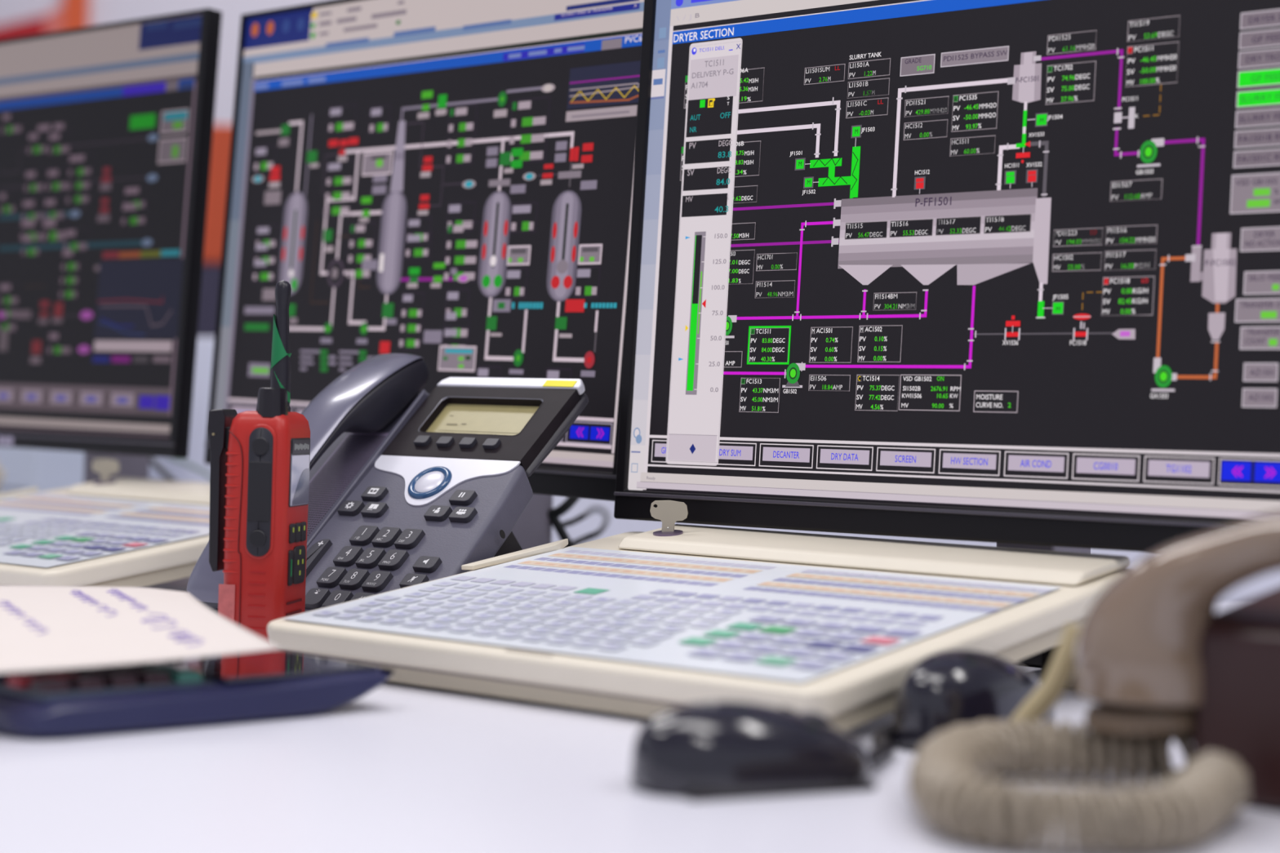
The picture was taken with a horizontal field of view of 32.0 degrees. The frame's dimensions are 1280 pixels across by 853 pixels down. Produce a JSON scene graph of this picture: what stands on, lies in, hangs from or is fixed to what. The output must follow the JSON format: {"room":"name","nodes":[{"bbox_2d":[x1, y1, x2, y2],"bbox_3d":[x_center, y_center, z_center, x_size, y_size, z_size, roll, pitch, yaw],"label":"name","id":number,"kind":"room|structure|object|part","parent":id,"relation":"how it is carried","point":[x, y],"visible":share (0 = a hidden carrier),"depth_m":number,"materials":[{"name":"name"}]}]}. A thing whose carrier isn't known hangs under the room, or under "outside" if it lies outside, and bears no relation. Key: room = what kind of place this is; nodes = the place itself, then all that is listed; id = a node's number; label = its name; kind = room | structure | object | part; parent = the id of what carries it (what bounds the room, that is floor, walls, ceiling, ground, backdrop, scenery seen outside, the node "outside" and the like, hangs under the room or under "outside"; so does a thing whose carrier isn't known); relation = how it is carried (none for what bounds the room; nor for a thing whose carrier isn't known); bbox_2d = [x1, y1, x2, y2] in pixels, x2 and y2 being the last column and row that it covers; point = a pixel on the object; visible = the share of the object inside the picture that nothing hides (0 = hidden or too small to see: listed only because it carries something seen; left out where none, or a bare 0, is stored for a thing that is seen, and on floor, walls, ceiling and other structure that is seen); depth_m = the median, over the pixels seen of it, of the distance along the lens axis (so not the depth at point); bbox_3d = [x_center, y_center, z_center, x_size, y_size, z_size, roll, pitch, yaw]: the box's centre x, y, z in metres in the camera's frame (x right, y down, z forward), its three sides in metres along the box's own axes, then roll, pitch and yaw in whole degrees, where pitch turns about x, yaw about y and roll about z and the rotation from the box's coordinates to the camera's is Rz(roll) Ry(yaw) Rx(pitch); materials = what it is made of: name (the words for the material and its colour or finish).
{"room":"control room","nodes":[
{"label":"control room","id":0,"kind":"room"},
{"bbox_2d":[0,0,327,124],"bbox_3d":[0.022,-0.725,6.244,12.000,3.150,0.100,2,0,0],"label":"wall","id":1,"kind":"structure","parent":0,"point":[101,11],"depth_m":6.19,"materials":[{"name":"paint"}]},
{"bbox_2d":[0,0,89,39],"bbox_3d":[-1.694,-1.140,6.176,0.332,0.334,0.030,2,0,0],"label":"banner","id":2,"kind":"object","parent":1,"relation":"attached to","point":[73,14],"visible":0.38,"depth_m":6.17,"materials":[{"name":"red paint"}]},
{"bbox_2d":[561,506,609,547],"bbox_3d":[-0.039,0.088,2.030,0.039,0.035,0.429,2,0,4],"label":"cable","id":3,"kind":"object","parent":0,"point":[600,531],"visible":0.75,"depth_m":1.85,"materials":[{"name":"black rubber"}]},
{"bbox_3d":[-0.027,0.912,1.607,10.000,0.050,9.200,2,0,0],"label":"floor","id":4,"kind":"structure","parent":0,"visible":0},
{"bbox_2d":[197,124,231,337],"bbox_3d":[-0.865,0.149,4.016,0.880,1.385,0.070,2,0,0],"label":"wall","id":5,"kind":"structure","parent":4,"relation":"on","point":[221,140],"depth_m":3.98,"materials":[{"name":"orange paint"}]},
{"bbox_3d":[-0.869,0.274,4.018,0.880,1.135,0.070,2,0,0],"label":"slate panel","id":6,"kind":"part","parent":5,"relation":"part of","materials":[{"name":"paint"}]},
{"bbox_3d":[-0.848,-0.418,4.012,0.880,0.250,0.070,2,0,0],"label":"orange panel","id":7,"kind":"part","parent":5,"relation":"part of","materials":[{"name":"paint"}]},
{"bbox_2d":[0,577,1279,852],"bbox_3d":[0.134,0.519,1.236,4.400,0.750,1.490,2,1,41],"label":"desk","id":8,"kind":"object","parent":4,"relation":"on","point":[397,767],"visible":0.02,"depth_m":0.85,"materials":[{"name":"white laminate"}]},
{"bbox_2d":[0,467,4,490],"bbox_3d":[-0.898,0.066,2.296,0.376,0.075,0.323,2,1,39],"label":"keyboard","id":9,"kind":"object","parent":8,"relation":"on","point":[2,470],"visible":1,"depth_m":2.30,"materials":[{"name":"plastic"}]},
{"bbox_2d":[0,446,150,493],"bbox_3d":[-0.762,0.037,2.820,0.245,0.135,0.172,2,1,42],"label":"box","id":10,"kind":"object","parent":8,"relation":"on","point":[46,470],"visible":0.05,"depth_m":2.70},
{"bbox_2d":[0,476,209,587],"bbox_3d":[-0.446,0.084,1.764,0.376,0.075,0.323,2,1,39],"label":"keyboard","id":11,"kind":"object","parent":8,"relation":"on","point":[122,531],"visible":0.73,"depth_m":1.68,"materials":[{"name":"beige plastic"}]},
{"bbox_2d":[91,458,119,481],"bbox_3d":[-0.464,0.040,1.935,0.024,0.023,0.003,3,0,1],"label":"key","id":12,"kind":"object","parent":11,"relation":"in","point":[104,467],"visible":1,"depth_m":1.93,"materials":[{"name":"metal"}]},
{"bbox_2d":[0,8,222,483],"bbox_3d":[-0.505,-0.123,2.130,0.506,0.481,0.218,2,1,42],"label":"monitor","id":13,"kind":"object","parent":8,"relation":"on","point":[106,130],"visible":0.84,"depth_m":1.98,"materials":[{"name":"black"}]},
{"bbox_2d":[149,456,177,480],"bbox_3d":[-0.464,0.053,2.219,0.106,0.058,0.013,2,1,44],"label":"power cable","id":14,"kind":"object","parent":13,"relation":"on","point":[153,462],"visible":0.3,"depth_m":2.23,"materials":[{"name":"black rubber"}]},
{"bbox_2d":[164,457,209,478],"bbox_3d":[-0.466,0.047,2.358,0.023,0.038,0.140,1,1,-43],"label":"cable","id":15,"kind":"object","parent":13,"relation":"attached to","point":[177,460],"visible":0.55,"depth_m":2.38,"materials":[{"name":"white plastic"}]},
{"bbox_2d":[0,649,395,737],"bbox_3d":[-0.233,0.123,1.061,0.128,0.024,0.196,2,1,45],"label":"calculator","id":16,"kind":"object","parent":8,"relation":"on","point":[273,684],"visible":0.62,"depth_m":1.01,"materials":[{"name":"blue plastic"}]},
{"bbox_2d":[0,585,282,673],"bbox_3d":[-0.275,0.097,1.110,0.168,0.014,0.334,2,0,-17],"label":"paper sheet","id":17,"kind":"object","parent":16,"relation":"on","point":[42,628],"visible":1,"depth_m":1.07,"materials":[{"name":"white paper"}]},
{"bbox_2d":[208,280,310,641],"bbox_3d":[-0.227,0.022,1.330,0.052,0.220,0.059,2,0,7],"label":"radio","id":18,"kind":"object","parent":8,"relation":"on","point":[260,458],"visible":0.97,"depth_m":1.30,"materials":[{"name":"red plastic"}]},
{"bbox_3d":[-0.222,0.038,1.301,0.014,0.075,0.002,2,0,8],"label":"talk button panel","id":19,"kind":"part","parent":18,"relation":"part of","materials":[{"name":"black rubber"}]},
{"bbox_3d":[-0.216,-0.014,1.313,0.018,0.017,0.018,2,0,7],"label":"volume knob","id":20,"kind":"part","parent":18,"relation":"part of","materials":[{"name":"black plastic"}]},
{"bbox_2d":[292,468,309,505],"bbox_3d":[-0.202,0.036,1.329,0.001,0.021,0.034,2,0,8],"label":"screen","id":21,"kind":"object","parent":18,"relation":"on","point":[301,495],"depth_m":1.33,"materials":[{"name":"grey glass"}]},
{"bbox_2d":[294,443,308,449],"bbox_3d":[-0.201,0.012,1.328,0.001,0.004,0.029,2,0,8],"label":"print","id":22,"kind":"object","parent":18,"relation":"on","point":[296,446],"depth_m":1.32},
{"bbox_2d":[208,377,588,613],"bbox_3d":[-0.161,0.049,1.463,0.204,0.167,0.182,2,1,35],"label":"desk phone","id":23,"kind":"object","parent":8,"relation":"on","point":[444,486],"visible":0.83,"depth_m":1.45,"materials":[{"name":"plastic"}]},
{"bbox_2d":[186,353,429,608],"bbox_3d":[-0.220,0.033,1.501,0.049,0.170,0.187,2,1,35],"label":"handset","id":24,"kind":"object","parent":23,"relation":"in","point":[368,396],"visible":0.62,"depth_m":1.51,"materials":[{"name":"grey plastic"}]},
{"bbox_2d":[306,432,389,537],"bbox_3d":[-0.213,0.050,1.497,0.047,0.092,0.105,2,1,35],"label":"speaker grille","id":25,"kind":"object","parent":23,"relation":"attached to","point":[349,483],"depth_m":1.49,"materials":[{"name":"plastic"}]},
{"bbox_2d":[345,502,354,508],"bbox_3d":[-0.189,0.051,1.454,0.006,0.001,0.006,-1,37,37],"label":"print","id":26,"kind":"object","parent":23,"relation":"on","point":[351,504],"depth_m":1.45},
{"bbox_2d":[368,503,378,510],"bbox_3d":[-0.172,0.052,1.442,0.007,0.001,0.005,2,42,35],"label":"print","id":27,"kind":"object","parent":23,"relation":"on","point":[371,506],"depth_m":1.44},
{"bbox_2d":[367,488,379,493],"bbox_3d":[-0.174,0.042,1.458,0.007,0.001,0.005,4,41,33],"label":"print","id":28,"kind":"object","parent":23,"relation":"on","point":[373,491],"depth_m":1.46},
{"bbox_3d":[-0.135,0.036,1.448,0.118,0.002,0.046,2,42,35],"label":"silver plate","id":29,"kind":"part","parent":23,"relation":"part of","materials":[{"name":"silver metal"}]},
{"bbox_2d":[456,509,466,514],"bbox_3d":[-0.112,0.054,1.401,0.007,0.001,0.005,2,42,35],"label":"print","id":30,"kind":"object","parent":23,"relation":"on","point":[459,513],"depth_m":1.40},
{"bbox_3d":[-0.106,-0.007,1.488,0.087,0.001,0.038,2,42,35],"label":"window trim","id":31,"kind":"part","parent":23,"relation":"part of","materials":[{"name":"black plastic"}]},
{"bbox_3d":[-0.104,-0.002,1.492,0.088,0.002,0.038,2,42,35],"label":"display glass","id":32,"kind":"part","parent":23,"relation":"part of","materials":[{"name":"beige glass"}]},
{"bbox_2d":[204,0,644,549],"bbox_3d":[-0.108,-0.104,1.769,0.218,0.473,0.508,1,1,-44],"label":"monitor","id":33,"kind":"object","parent":8,"relation":"on","point":[448,184],"visible":0.8,"depth_m":1.69,"materials":[{"name":"black"}]},
{"bbox_2d":[547,512,574,547],"bbox_3d":[-0.057,0.090,1.773,0.036,0.046,0.012,2,0,20],"label":"cable","id":34,"kind":"object","parent":33,"relation":"attached to","point":[556,522],"visible":0.56,"depth_m":1.77,"materials":[{"name":"black rubber"}]},
{"bbox_2d":[547,497,580,517],"bbox_3d":[-0.067,0.054,1.783,0.062,0.040,0.024,2,0,0],"label":"power cable","id":35,"kind":"object","parent":33,"relation":"attached to","point":[569,502],"visible":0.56,"depth_m":1.77,"materials":[{"name":"black rubber"}]},
{"bbox_2d":[266,524,1129,731],"bbox_3d":[0.036,0.103,1.236,0.376,0.075,0.323,2,1,39],"label":"keyboard","id":36,"kind":"object","parent":8,"relation":"on","point":[647,624],"visible":0.91,"depth_m":1.18,"materials":[{"name":"beige plastic"}]},
{"bbox_3d":[-0.055,0.112,1.108,0.030,0.001,0.002,1,8,39],"label":"maker plate","id":37,"kind":"part","parent":36,"relation":"part of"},
{"bbox_2d":[649,500,688,532],"bbox_3d":[0.018,0.058,1.408,0.024,0.023,0.003,3,1,7],"label":"key","id":38,"kind":"object","parent":36,"relation":"in","point":[668,512],"visible":1,"depth_m":1.41,"materials":[{"name":"metal"}]},
{"bbox_2d":[630,700,875,801],"bbox_3d":[0.046,0.127,0.897,0.106,0.034,0.053,1,1,-28],"label":"computer mouse","id":39,"kind":"object","parent":8,"relation":"on","point":[720,749],"visible":1,"depth_m":0.87,"materials":[{"name":"black plastic"}]},
{"bbox_2d":[613,0,1279,667],"bbox_3d":[0.247,-0.084,1.389,0.507,0.461,0.218,2,1,41],"label":"monitor","id":40,"kind":"object","parent":8,"relation":"on","point":[1006,273],"visible":0.99,"depth_m":1.31,"materials":[{"name":"black"}]},
{"bbox_2d":[867,669,1041,769],"bbox_3d":[0.152,0.141,1.106,0.029,0.009,0.386,2,0,21],"label":"cable","id":41,"kind":"object","parent":8,"relation":"on","point":[884,748],"visible":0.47,"depth_m":0.97,"materials":[{"name":"black plastic"}]},
{"bbox_2d":[889,648,1056,750],"bbox_3d":[0.157,0.125,1.037,0.052,0.044,0.108,2,1,41],"label":"computer mouse","id":42,"kind":"object","parent":8,"relation":"on","point":[944,689],"visible":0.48,"depth_m":1.00,"materials":[{"name":"black plastic"}]},
{"bbox_2d":[1009,622,1080,724],"bbox_3d":[0.175,0.116,0.958,0.033,0.064,0.013,2,0,19],"label":"cable","id":43,"kind":"object","parent":8,"relation":"on","point":[1060,673],"visible":0.45,"depth_m":0.95,"materials":[{"name":"plastic"}]},
{"bbox_2d":[906,718,1249,852],"bbox_3d":[0.170,0.136,0.851,0.141,0.025,0.188,2,0,0],"label":"coiled cord","id":44,"kind":"object","parent":8,"relation":"on","point":[948,788],"visible":0.98,"depth_m":0.79,"materials":[{"name":"beige plastic"}]},
{"bbox_2d":[1191,586,1279,811],"bbox_3d":[0.361,0.105,0.880,0.230,0.097,0.174,2,1,41],"label":"telephone","id":45,"kind":"object","parent":8,"relation":"on","point":[1237,716],"visible":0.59,"depth_m":0.88,"materials":[{"name":"plastic"}]},
{"bbox_2d":[1073,511,1279,734],"bbox_3d":[0.277,0.074,0.840,0.059,0.105,0.262,1,1,-43],"label":"telephone handset","id":46,"kind":"object","parent":45,"relation":"on","point":[1136,653],"visible":0.93,"depth_m":0.89,"materials":[{"name":"beige plastic"}]},
{"bbox_2d":[150,337,1279,603],"bbox_3d":[0.603,0.416,1.842,5.300,0.975,0.026,2,1,41],"label":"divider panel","id":47,"kind":"object","parent":4,"relation":"on","point":[1260,585],"visible":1,"depth_m":2.42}
]}

